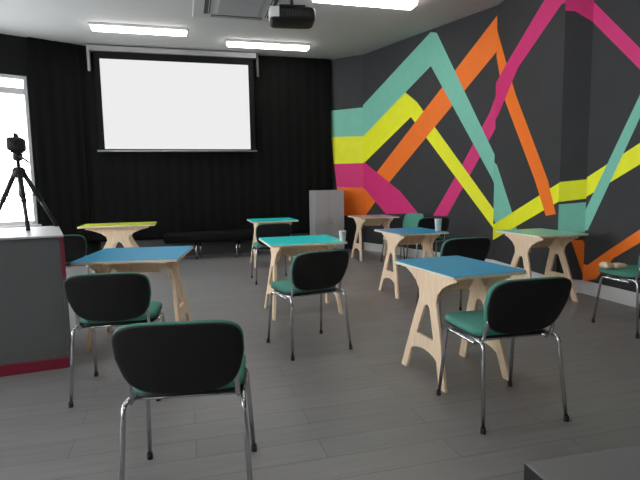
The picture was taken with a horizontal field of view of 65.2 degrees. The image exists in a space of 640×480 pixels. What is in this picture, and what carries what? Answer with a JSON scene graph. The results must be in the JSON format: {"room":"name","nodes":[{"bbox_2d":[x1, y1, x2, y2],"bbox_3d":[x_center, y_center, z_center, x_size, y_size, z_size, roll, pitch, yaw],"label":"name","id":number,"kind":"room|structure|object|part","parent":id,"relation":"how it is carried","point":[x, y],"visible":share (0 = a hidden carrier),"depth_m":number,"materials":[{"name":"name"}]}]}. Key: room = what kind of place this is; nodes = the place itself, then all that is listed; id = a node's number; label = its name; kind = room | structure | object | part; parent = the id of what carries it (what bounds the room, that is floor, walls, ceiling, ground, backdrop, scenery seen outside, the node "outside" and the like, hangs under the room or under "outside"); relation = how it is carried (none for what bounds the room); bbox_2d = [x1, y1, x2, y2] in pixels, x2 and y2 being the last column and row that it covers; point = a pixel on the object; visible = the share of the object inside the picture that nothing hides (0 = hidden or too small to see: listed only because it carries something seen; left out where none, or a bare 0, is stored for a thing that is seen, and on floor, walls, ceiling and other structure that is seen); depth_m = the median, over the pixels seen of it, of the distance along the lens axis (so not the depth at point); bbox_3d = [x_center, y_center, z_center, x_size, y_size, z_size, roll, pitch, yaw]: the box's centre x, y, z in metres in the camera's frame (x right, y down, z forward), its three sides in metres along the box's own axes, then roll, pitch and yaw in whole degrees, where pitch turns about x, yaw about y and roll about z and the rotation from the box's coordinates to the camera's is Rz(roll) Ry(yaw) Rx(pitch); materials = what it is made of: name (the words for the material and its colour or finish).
{"room":"classroom","nodes":[
{"label":"classroom","id":0,"kind":"room"},
{"bbox_2d":[0,33,98,254],"bbox_3d":[-5.525,-1.343,7.740,3.742,3.750,0.150,-6,8,-39],"label":"wall","id":1,"kind":"structure","parent":0,"point":[14,56],"depth_m":8.09,"materials":[{"name":"black paint"}]},
{"bbox_2d":[0,73,41,227],"bbox_3d":[-5.588,-1.366,7.587,2.230,2.450,0.200,-6,8,-39],"label":"window","id":2,"kind":"structure","parent":1,"relation":"in","point":[5,90],"depth_m":8.21,"materials":[{"name":"paint"}]},
{"bbox_3d":[-5.545,-0.160,7.691,2.230,0.030,0.130,-6,8,-39],"label":"sill","id":3,"kind":"part","parent":2,"relation":"part of","materials":[{"name":"paint"}]},
{"bbox_2d":[98,77,331,250],"bbox_3d":[-1.923,-1.603,9.553,4.451,3.750,0.150,-3,6,-16],"label":"wall","id":4,"kind":"structure","parent":0,"point":[99,242],"depth_m":9.97,"materials":[{"name":"black paint"}]},
{"bbox_2d":[101,233,309,255],"bbox_3d":[-1.869,0.100,9.654,4.351,0.340,0.020,-3,6,-16],"label":"baseboard","id":5,"kind":"structure","parent":4,"relation":"attached to","point":[223,247],"depth_m":9.59,"materials":[{"name":"paint"}]},
{"bbox_2d":[0,0,503,59],"bbox_3d":[-1.162,-2.843,2.930,9.820,0.120,13.200,-3,6,-15],"label":"ceiling","id":6,"kind":"structure","parent":0,"point":[337,31],"depth_m":7.62,"materials":[{"name":"paint"}]},
{"bbox_2d":[88,22,187,35],"bbox_3d":[-2.767,-3.228,7.682,1.420,0.085,0.200,-3,6,-15],"label":"ceiling light","id":7,"kind":"object","parent":6,"relation":"attached to","point":[95,26],"visible":1,"depth_m":7.62,"materials":[{"name":"white plastic"}]},
{"bbox_2d":[86,44,258,151],"bbox_3d":[-2.550,-2.498,8.996,2.930,1.799,0.115,-3,6,-15],"label":"projection screen","id":8,"kind":"object","parent":6,"relation":"hanging from","point":[148,99],"visible":1,"depth_m":8.97,"materials":[{"name":"white fabric"}]},
{"bbox_3d":[-2.566,-3.342,8.907,2.860,0.090,0.110,-3,6,-15],"label":"screen casing","id":9,"kind":"part","parent":8,"relation":"part of","materials":[{"name":"white metal"}]},
{"bbox_2d":[27,37,330,241],"bbox_3d":[-2.283,-1.738,9.243,5.209,3.378,0.308,-3,7,-20],"label":"curtain","id":10,"kind":"object","parent":6,"relation":"hanging from","point":[79,184],"visible":0.59,"depth_m":9.26,"materials":[{"name":"black fabric"}]},
{"bbox_2d":[192,0,289,21],"bbox_3d":[-1.087,-3.178,6.789,1.240,0.052,1.120,-3,6,-15],"label":"air conditioner","id":11,"kind":"object","parent":6,"relation":"attached to","point":[249,10],"visible":0.92,"depth_m":6.85,"materials":[{"name":"white plastic"}]},
{"bbox_2d":[216,0,264,15],"bbox_3d":[-1.087,-3.161,6.791,0.600,0.014,0.600,-3,6,-15],"label":"grille","id":12,"kind":"object","parent":11,"relation":"attached to","point":[232,7],"depth_m":6.79,"materials":[{"name":"grey plastic"}]},
{"bbox_2d":[226,39,310,50],"bbox_3d":[-0.889,-3.367,8.656,1.450,0.085,0.200,-3,6,-15],"label":"ceiling light","id":13,"kind":"object","parent":6,"relation":"attached to","point":[230,42],"visible":1,"depth_m":8.59,"materials":[{"name":"white plastic"}]},
{"bbox_3d":[-0.889,-3.392,8.653,1.450,0.035,0.200,-3,6,-15],"label":"lamp casing","id":14,"kind":"part","parent":13,"relation":"part of","materials":[{"name":"white plastic"}]},
{"bbox_2d":[269,0,315,28],"bbox_3d":[-0.362,-2.934,6.278,0.570,0.449,0.460,-2,6,-8],"label":"projector","id":15,"kind":"object","parent":6,"relation":"hanging from","point":[283,16],"visible":1,"depth_m":6.11,"materials":[{"name":"black plastic"}]},
{"bbox_2d":[287,9,310,15],"bbox_3d":[-0.260,-2.770,6.089,0.289,0.070,0.007,-2,6,-8],"label":"vent","id":16,"kind":"object","parent":15,"relation":"attached to","point":[290,12],"depth_m":6.09,"materials":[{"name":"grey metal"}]},
{"bbox_2d":[312,0,419,9],"bbox_3d":[0.604,-3.172,6.624,1.450,0.085,0.260,-3,6,-15],"label":"ceiling light","id":17,"kind":"object","parent":6,"relation":"attached to","point":[393,4],"visible":1,"depth_m":6.64,"materials":[{"name":"white plastic"}]},
{"bbox_2d":[0,249,639,479],"bbox_3d":[-1.095,1.003,3.348,9.820,0.120,13.200,-3,6,-15],"label":"floor","id":18,"kind":"structure","parent":0,"point":[334,411],"depth_m":2.99,"materials":[{"name":"grey wood"}]},
{"bbox_2d":[0,226,70,376],"bbox_3d":[-3.405,0.483,3.489,3.025,0.965,1.072,-4,7,-23],"label":"counter","id":19,"kind":"object","parent":18,"relation":"on","point":[35,334],"depth_m":3.52,"materials":[{"name":"grey wood"}]},
{"bbox_2d":[0,151,57,230],"bbox_3d":[-2.466,-0.405,4.078,0.516,0.638,0.416,-3,7,-22],"label":"camera tripod","id":20,"kind":"object","parent":19,"relation":"on","point":[18,172],"visible":1,"depth_m":4.11,"materials":[{"name":"black metal"}]},
{"bbox_3d":[-2.628,-0.328,4.146,0.264,0.462,0.041,-1,6,0],"label":"leg","id":21,"kind":"part","parent":20,"relation":"part of","materials":[{"name":"grey metal"}]},
{"bbox_2d":[6,133,25,151],"bbox_3d":[-2.485,-0.800,4.097,0.122,0.148,0.257,-3,7,-22],"label":"video camera","id":22,"kind":"object","parent":20,"relation":"on","point":[15,143],"visible":0.98,"depth_m":4.02,"materials":[{"name":"black plastic"}]},
{"bbox_3d":[-2.389,-0.320,4.031,0.042,0.461,0.254,-6,8,-37],"label":"leg","id":23,"kind":"part","parent":20,"relation":"part of","materials":[{"name":"grey metal"}]},
{"bbox_3d":[-2.385,-0.345,4.261,0.042,0.461,0.259,4,8,38],"label":"leg","id":24,"kind":"part","parent":20,"relation":"part of","materials":[{"name":"grey metal"}]},
{"bbox_2d":[0,226,63,239],"bbox_3d":[-3.414,0.011,3.438,3.025,0.016,1.070,-4,7,-23],"label":"countertop","id":25,"kind":"structure","parent":19,"relation":"on","point":[16,233],"depth_m":3.74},
{"bbox_3d":[-2.081,0.079,4.011,0.024,0.288,1.048,-4,7,-29],"label":"panel","id":26,"kind":"part","parent":19,"relation":"part of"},
{"bbox_2d":[64,235,94,273],"bbox_3d":[-2.840,0.319,5.659,0.530,0.802,0.593,-3,6,-15],"label":"chair","id":27,"kind":"object","parent":18,"relation":"on","point":[75,246],"visible":0.25,"depth_m":5.44,"materials":[{"name":"black plastic"}]},
{"bbox_2d":[64,272,164,407],"bbox_3d":[-1.269,0.560,3.184,0.530,0.802,0.593,-2,6,-8],"label":"chair","id":28,"kind":"object","parent":18,"relation":"on","point":[118,299],"visible":0.96,"depth_m":2.94,"materials":[{"name":"green fabric"}]},
{"bbox_3d":[-1.484,0.735,3.125,0.040,0.453,0.387,-1,6,-4],"label":"leg","id":29,"kind":"part","parent":28,"relation":"part of","materials":[{"name":"silver metal"}]},
{"bbox_3d":[-1.503,0.732,3.260,0.036,0.433,0.367,-2,6,-12],"label":"leg","id":30,"kind":"part","parent":28,"relation":"part of","materials":[{"name":"silver metal"}]},
{"bbox_2d":[68,272,150,312],"bbox_3d":[-1.243,0.340,2.950,0.476,0.314,0.142,-2,6,-8],"label":"cushion","id":31,"kind":"object","parent":28,"relation":"on","point":[119,292],"depth_m":2.91,"materials":[{"name":"green fabric"}]},
{"bbox_2d":[80,301,161,322],"bbox_3d":[-1.284,0.461,3.265,0.450,0.050,0.400,-2,6,-8],"label":"seat cushion","id":32,"kind":"object","parent":28,"relation":"on","point":[155,307],"depth_m":3.11,"materials":[{"name":"green fabric"}]},
{"bbox_3d":[-1.036,0.721,3.189,0.040,0.453,0.387,-2,6,-12],"label":"leg","id":33,"kind":"part","parent":28,"relation":"part of","materials":[{"name":"silver metal"}]},
{"bbox_3d":[-1.055,0.717,3.324,0.036,0.433,0.367,-1,6,-4],"label":"leg","id":34,"kind":"part","parent":28,"relation":"part of","materials":[{"name":"silver metal"}]},
{"bbox_2d":[77,222,156,272],"bbox_3d":[-3.112,0.121,7.811,1.079,0.740,0.700,-3,6,-15],"label":"table","id":35,"kind":"object","parent":18,"relation":"on","point":[115,233],"visible":0.66,"depth_m":7.55,"materials":[{"name":"brown wood"}]},
{"bbox_2d":[70,246,192,352],"bbox_3d":[-1.530,0.478,4.269,0.798,0.740,0.874,-2,6,-6],"label":"table","id":36,"kind":"object","parent":18,"relation":"on","point":[134,259],"visible":0.77,"depth_m":4.17,"materials":[{"name":"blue wood"}]},
{"bbox_2d":[111,320,256,479],"bbox_3d":[-0.543,0.664,2.111,0.530,0.802,0.593,-2,6,-6],"label":"chair","id":37,"kind":"object","parent":18,"relation":"on","point":[197,358],"visible":1,"depth_m":1.86,"materials":[{"name":"black plastic"}]},
{"bbox_3d":[-0.761,0.839,2.059,0.040,0.453,0.387,-1,6,-2],"label":"leg","id":38,"kind":"part","parent":37,"relation":"part of","materials":[{"name":"silver metal"}]},
{"bbox_3d":[-0.776,0.835,2.194,0.036,0.433,0.367,-2,6,-10],"label":"leg","id":39,"kind":"part","parent":37,"relation":"part of","materials":[{"name":"silver metal"}]},
{"bbox_2d":[114,320,243,366],"bbox_3d":[-0.524,0.444,1.877,0.476,0.314,0.142,-2,6,-6],"label":"cushion","id":40,"kind":"object","parent":37,"relation":"on","point":[197,343],"depth_m":1.82,"materials":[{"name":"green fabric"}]},
{"bbox_2d":[133,354,245,393],"bbox_3d":[-0.555,0.565,2.193,0.450,0.050,0.400,-2,6,-6],"label":"seat cushion","id":41,"kind":"object","parent":37,"relation":"on","point":[229,387],"depth_m":2.03,"materials":[{"name":"green fabric"}]},
{"bbox_3d":[-0.310,0.825,2.109,0.040,0.453,0.387,-2,6,-11],"label":"leg","id":42,"kind":"part","parent":37,"relation":"part of","materials":[{"name":"silver metal"}]},
{"bbox_3d":[-0.326,0.821,2.244,0.036,0.433,0.367,-1,6,-2],"label":"leg","id":43,"kind":"part","parent":37,"relation":"part of","materials":[{"name":"silver metal"}]},
{"bbox_2d":[164,229,253,259],"bbox_3d":[-1.873,0.078,9.216,1.900,0.481,0.420,-3,6,-15],"label":"bench","id":44,"kind":"object","parent":18,"relation":"on","point":[195,237],"visible":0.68,"depth_m":8.99,"materials":[{"name":"black leather"}]},
{"bbox_3d":[-2.217,0.196,8.973,0.035,0.311,0.045,-3,6,-15],"label":"leg","id":45,"kind":"part","parent":44,"relation":"part of","materials":[{"name":"silver metal"}]},
{"bbox_3d":[-1.875,-0.076,9.199,1.900,0.170,0.420,-3,6,-15],"label":"seat","id":46,"kind":"part","parent":44,"relation":"part of","materials":[{"name":"black leather"}]},
{"bbox_3d":[-1.522,0.163,9.159,0.035,0.311,0.045,-3,6,-15],"label":"leg","id":47,"kind":"part","parent":44,"relation":"part of","materials":[{"name":"silver metal"}]},
{"bbox_2d":[251,223,291,284],"bbox_3d":[-0.662,0.154,6.826,0.530,0.802,0.593,-3,6,-15],"label":"chair","id":48,"kind":"object","parent":18,"relation":"on","point":[271,229],"visible":0.66,"depth_m":6.57,"materials":[{"name":"black plastic"}]},
{"bbox_3d":[-0.902,0.328,6.874,0.036,0.433,0.367,-3,7,-19],"label":"leg","id":49,"kind":"part","parent":48,"relation":"part of","materials":[{"name":"silver metal"}]},
{"bbox_3d":[-0.867,0.332,6.742,0.040,0.453,0.387,-2,6,-11],"label":"leg","id":50,"kind":"part","parent":48,"relation":"part of","materials":[{"name":"silver metal"}]},
{"bbox_2d":[253,242,268,247],"bbox_3d":[-0.688,0.056,6.905,0.450,0.050,0.400,-3,6,-15],"label":"seat cushion","id":51,"kind":"object","parent":48,"relation":"on","point":[255,243],"depth_m":6.71,"materials":[{"name":"green fabric"}]},
{"bbox_2d":[247,217,298,267],"bbox_3d":[-0.786,0.030,8.277,0.742,0.740,0.760,-3,6,-15],"label":"table","id":52,"kind":"object","parent":18,"relation":"on","point":[256,222],"visible":0.49,"depth_m":8.10,"materials":[{"name":"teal wood"}]},
{"bbox_2d":[259,235,346,320],"bbox_3d":[-0.188,0.362,5.121,0.756,0.740,0.760,-3,6,-15],"label":"table","id":53,"kind":"object","parent":18,"relation":"on","point":[288,245],"visible":0.78,"depth_m":5.03,"materials":[{"name":"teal wood"}]},
{"bbox_2d":[339,231,345,240],"bbox_3d":[0.219,-0.038,4.846,0.074,0.100,0.074,-3,6,-15],"label":"cup","id":54,"kind":"object","parent":53,"relation":"on","point":[342,234],"visible":1,"depth_m":4.82,"materials":[{"name":"white plastic"}]},
{"bbox_2d":[267,250,352,360],"bbox_3d":[-0.093,0.454,3.971,0.530,0.802,0.593,-4,7,-27],"label":"chair","id":55,"kind":"object","parent":18,"relation":"on","point":[316,272],"visible":1,"depth_m":3.76,"materials":[{"name":"black plastic"}]},
{"bbox_3d":[-0.333,0.634,3.966,0.036,0.433,0.367,-5,7,-31],"label":"leg","id":56,"kind":"part","parent":55,"relation":"part of","materials":[{"name":"silver metal"}]},
{"bbox_3d":[-0.270,0.636,3.845,0.040,0.453,0.387,-4,7,-23],"label":"leg","id":57,"kind":"part","parent":55,"relation":"part of","materials":[{"name":"silver metal"}]},
{"bbox_2d":[271,279,335,293],"bbox_3d":[-0.138,0.357,4.043,0.450,0.050,0.400,-4,7,-27],"label":"seat cushion","id":58,"kind":"object","parent":55,"relation":"on","point":[281,286],"depth_m":3.91,"materials":[{"name":"green fabric"}]},
{"bbox_2d":[290,250,345,289],"bbox_3d":[0.001,0.231,3.760,0.476,0.314,0.142,-4,7,-27],"label":"cushion","id":59,"kind":"object","parent":55,"relation":"on","point":[316,270],"depth_m":3.71,"materials":[{"name":"green fabric"}]},
{"bbox_3d":[0.068,0.605,4.174,0.036,0.433,0.367,-4,7,-24],"label":"leg","id":60,"kind":"part","parent":55,"relation":"part of","materials":[{"name":"silver metal"}]},
{"bbox_3d":[0.132,0.606,4.053,0.040,0.453,0.387,-5,7,-32],"label":"leg","id":61,"kind":"part","parent":55,"relation":"part of","materials":[{"name":"silver metal"}]},
{"bbox_2d":[309,190,343,250],"bbox_3d":[0.136,-0.366,9.688,0.580,1.190,0.471,-3,6,-15],"label":"storage cabinet","id":62,"kind":"object","parent":18,"relation":"on","point":[326,207],"visible":0.86,"depth_m":9.48,"materials":[{"name":"grey metal"}]},
{"bbox_3d":[0.048,-0.371,9.460,0.282,1.103,0.018,-3,6,-15],"label":"door","id":63,"kind":"part","parent":62,"relation":"part of","materials":[{"name":"grey metal"}]},
{"bbox_3d":[0.324,-0.384,9.534,0.282,1.103,0.018,-3,6,-15],"label":"door","id":64,"kind":"part","parent":62,"relation":"part of","materials":[{"name":"grey metal"}]},
{"bbox_2d":[348,214,398,261],"bbox_3d":[0.921,-0.046,8.701,0.686,0.740,0.722,-3,6,-15],"label":"table","id":65,"kind":"object","parent":18,"relation":"on","point":[367,220],"visible":0.81,"depth_m":8.64,"materials":[{"name":"brown wood"}]},
{"bbox_2d":[380,213,424,265],"bbox_3d":[1.364,-0.030,8.200,0.593,0.802,0.530,-4,7,-29],"label":"chair","id":66,"kind":"object","parent":18,"relation":"on","point":[410,220],"visible":0.44,"depth_m":8.29,"materials":[{"name":"green fabric"}]},
{"bbox_2d":[403,213,423,227],"bbox_3d":[1.543,-0.287,8.276,0.142,0.314,0.476,-4,7,-29],"label":"cushion","id":67,"kind":"object","parent":66,"relation":"on","point":[410,220],"depth_m":8.29,"materials":[{"name":"green fabric"}]},
{"bbox_2d":[374,227,448,298],"bbox_3d":[1.061,0.256,5.896,0.616,0.740,0.722,-3,6,-17],"label":"table","id":68,"kind":"object","parent":18,"relation":"on","point":[394,237],"visible":0.87,"depth_m":5.83,"materials":[{"name":"brown wood"}]},
{"bbox_2d":[435,219,441,230],"bbox_3d":[1.347,-0.171,5.700,0.084,0.140,0.084,-3,6,-15],"label":"cup","id":69,"kind":"object","parent":68,"relation":"on","point":[438,222],"visible":1,"depth_m":5.67,"materials":[{"name":"white plastic"}]},
{"bbox_2d":[406,217,448,258],"bbox_3d":[1.609,0.042,7.493,0.530,0.802,0.593,-2,6,-9],"label":"chair","id":70,"kind":"object","parent":18,"relation":"on","point":[427,222],"visible":0.41,"depth_m":7.22,"materials":[{"name":"black plastic"}]},
{"bbox_3d":[1.821,0.198,7.637,0.036,0.433,0.367,-2,6,-5],"label":"leg","id":71,"kind":"part","parent":70,"relation":"part of","materials":[{"name":"silver metal"}]},
{"bbox_2d":[414,237,489,327],"bbox_3d":[1.247,0.351,4.709,0.530,0.802,0.593,-3,6,-15],"label":"chair","id":72,"kind":"object","parent":18,"relation":"on","point":[477,248],"visible":0.38,"depth_m":4.42,"materials":[{"name":"green fabric"}]},
{"bbox_3d":[1.008,0.525,4.757,0.036,0.433,0.367,-3,7,-19],"label":"leg","id":73,"kind":"part","parent":72,"relation":"part of","materials":[{"name":"silver metal"}]},
{"bbox_3d":[1.043,0.528,4.625,0.040,0.453,0.387,-2,6,-11],"label":"leg","id":74,"kind":"part","parent":72,"relation":"part of","materials":[{"name":"silver metal"}]},
{"bbox_3d":[1.445,0.505,4.873,0.036,0.433,0.367,-2,6,-11],"label":"leg","id":75,"kind":"part","parent":72,"relation":"part of","materials":[{"name":"silver metal"}]},
{"bbox_2d":[440,237,485,256],"bbox_3d":[1.298,0.130,4.481,0.476,0.314,0.142,-3,6,-15],"label":"cushion","id":76,"kind":"object","parent":72,"relation":"on","point":[473,246],"depth_m":4.41,"materials":[{"name":"black plastic"}]},
{"bbox_2d":[394,256,525,392],"bbox_3d":[0.907,0.533,3.374,0.539,0.740,0.745,-3,7,-19],"label":"table","id":77,"kind":"object","parent":18,"relation":"on","point":[433,275],"visible":0.87,"depth_m":3.29,"materials":[{"name":"blue laminate"}]},
{"bbox_2d":[436,276,571,434],"bbox_3d":[1.019,0.562,2.805,0.530,0.802,0.593,-3,6,-14],"label":"chair","id":78,"kind":"object","parent":18,"relation":"on","point":[515,308],"visible":1,"depth_m":2.57,"materials":[{"name":"green fabric"}]},
{"bbox_3d":[0.780,0.735,2.858,0.036,0.433,0.367,-3,7,-18],"label":"leg","id":79,"kind":"part","parent":78,"relation":"part of","materials":[{"name":"silver metal"}]},
{"bbox_3d":[0.812,0.739,2.725,0.040,0.453,0.387,-2,6,-9],"label":"leg","id":80,"kind":"part","parent":78,"relation":"part of","materials":[{"name":"silver metal"}]},
{"bbox_2d":[445,310,538,335],"bbox_3d":[0.995,0.463,2.885,0.450,0.050,0.400,-3,6,-14],"label":"seat cushion","id":81,"kind":"object","parent":78,"relation":"on","point":[468,323],"depth_m":2.80,"materials":[{"name":"green fabric"}]},
{"bbox_2d":[484,276,565,331],"bbox_3d":[1.065,0.341,2.576,0.476,0.314,0.142,-3,6,-14],"label":"cushion","id":82,"kind":"object","parent":78,"relation":"on","point":[529,304],"depth_m":2.53,"materials":[{"name":"black plastic"}]},
{"bbox_3d":[1.220,0.716,2.965,0.036,0.433,0.367,-2,6,-10],"label":"leg","id":83,"kind":"part","parent":78,"relation":"part of","materials":[{"name":"silver metal"}]},
{"bbox_3d":[1.252,0.719,2.833,0.040,0.453,0.387,-3,7,-18],"label":"leg","id":84,"kind":"part","parent":78,"relation":"part of","materials":[{"name":"silver metal"}]},
{"bbox_2d":[496,228,588,301],"bbox_3d":[2.398,0.279,5.470,0.616,0.740,0.722,-3,6,-17],"label":"table","id":85,"kind":"object","parent":18,"relation":"on","point":[523,240],"visible":0.78,"depth_m":5.41,"materials":[{"name":"brown wood"}]},
{"bbox_2d":[524,444,639,479],"bbox_3d":[1.194,0.818,0.702,1.400,0.740,0.965,-2,6,-13],"label":"desk","id":86,"kind":"object","parent":18,"relation":"on","point":[622,463],"visible":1,"depth_m":0.95,"materials":[{"name":"black plastic"}]},
{"bbox_2d":[591,256,639,338],"bbox_3d":[2.775,0.368,4.303,0.530,0.802,0.593,-2,6,-12],"label":"chair","id":87,"kind":"object","parent":18,"relation":"on","point":[630,274],"visible":0.98,"depth_m":4.26,"materials":[{"name":"green fabric"}]},
{"bbox_3d":[2.538,0.541,4.363,0.036,0.433,0.367,-3,6,-16],"label":"leg","id":88,"kind":"part","parent":87,"relation":"part of","materials":[{"name":"silver metal"}]},
{"bbox_2d":[599,262,627,268],"bbox_3d":[2.585,0.218,4.405,0.222,0.050,0.117,-3,6,-15],"label":"bundle","id":89,"kind":"object","parent":87,"relation":"on","point":[607,265],"visible":1,"depth_m":4.36,"materials":[{"name":"beige fabric"}]},
{"bbox_2d":[599,265,639,277],"bbox_3d":[2.754,0.269,4.384,0.450,0.050,0.400,-2,6,-12],"label":"seat cushion","id":90,"kind":"object","parent":87,"relation":"on","point":[631,271],"depth_m":4.32,"materials":[{"name":"green fabric"}]},
{"bbox_3d":[2.566,0.544,4.229,0.040,0.453,0.387,-2,6,-8],"label":"leg","id":91,"kind":"part","parent":87,"relation":"part of","materials":[{"name":"silver metal"}]},
{"bbox_2d":[330,0,639,292],"bbox_3d":[3.154,-1.132,4.406,1.268,3.750,13.026,-3,7,-21],"label":"wall","id":92,"kind":"structure","parent":0,"point":[510,114],"depth_m":6.86,"materials":[{"name":"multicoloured paint"}]},
{"bbox_2d":[364,242,639,306],"bbox_3d":[3.259,0.692,4.264,0.747,0.149,12.333,-3,7,-19],"label":"baseboard","id":93,"kind":"structure","parent":92,"relation":"attached to","point":[625,297],"depth_m":5.66,"materials":[{"name":"paint"}]}
]}

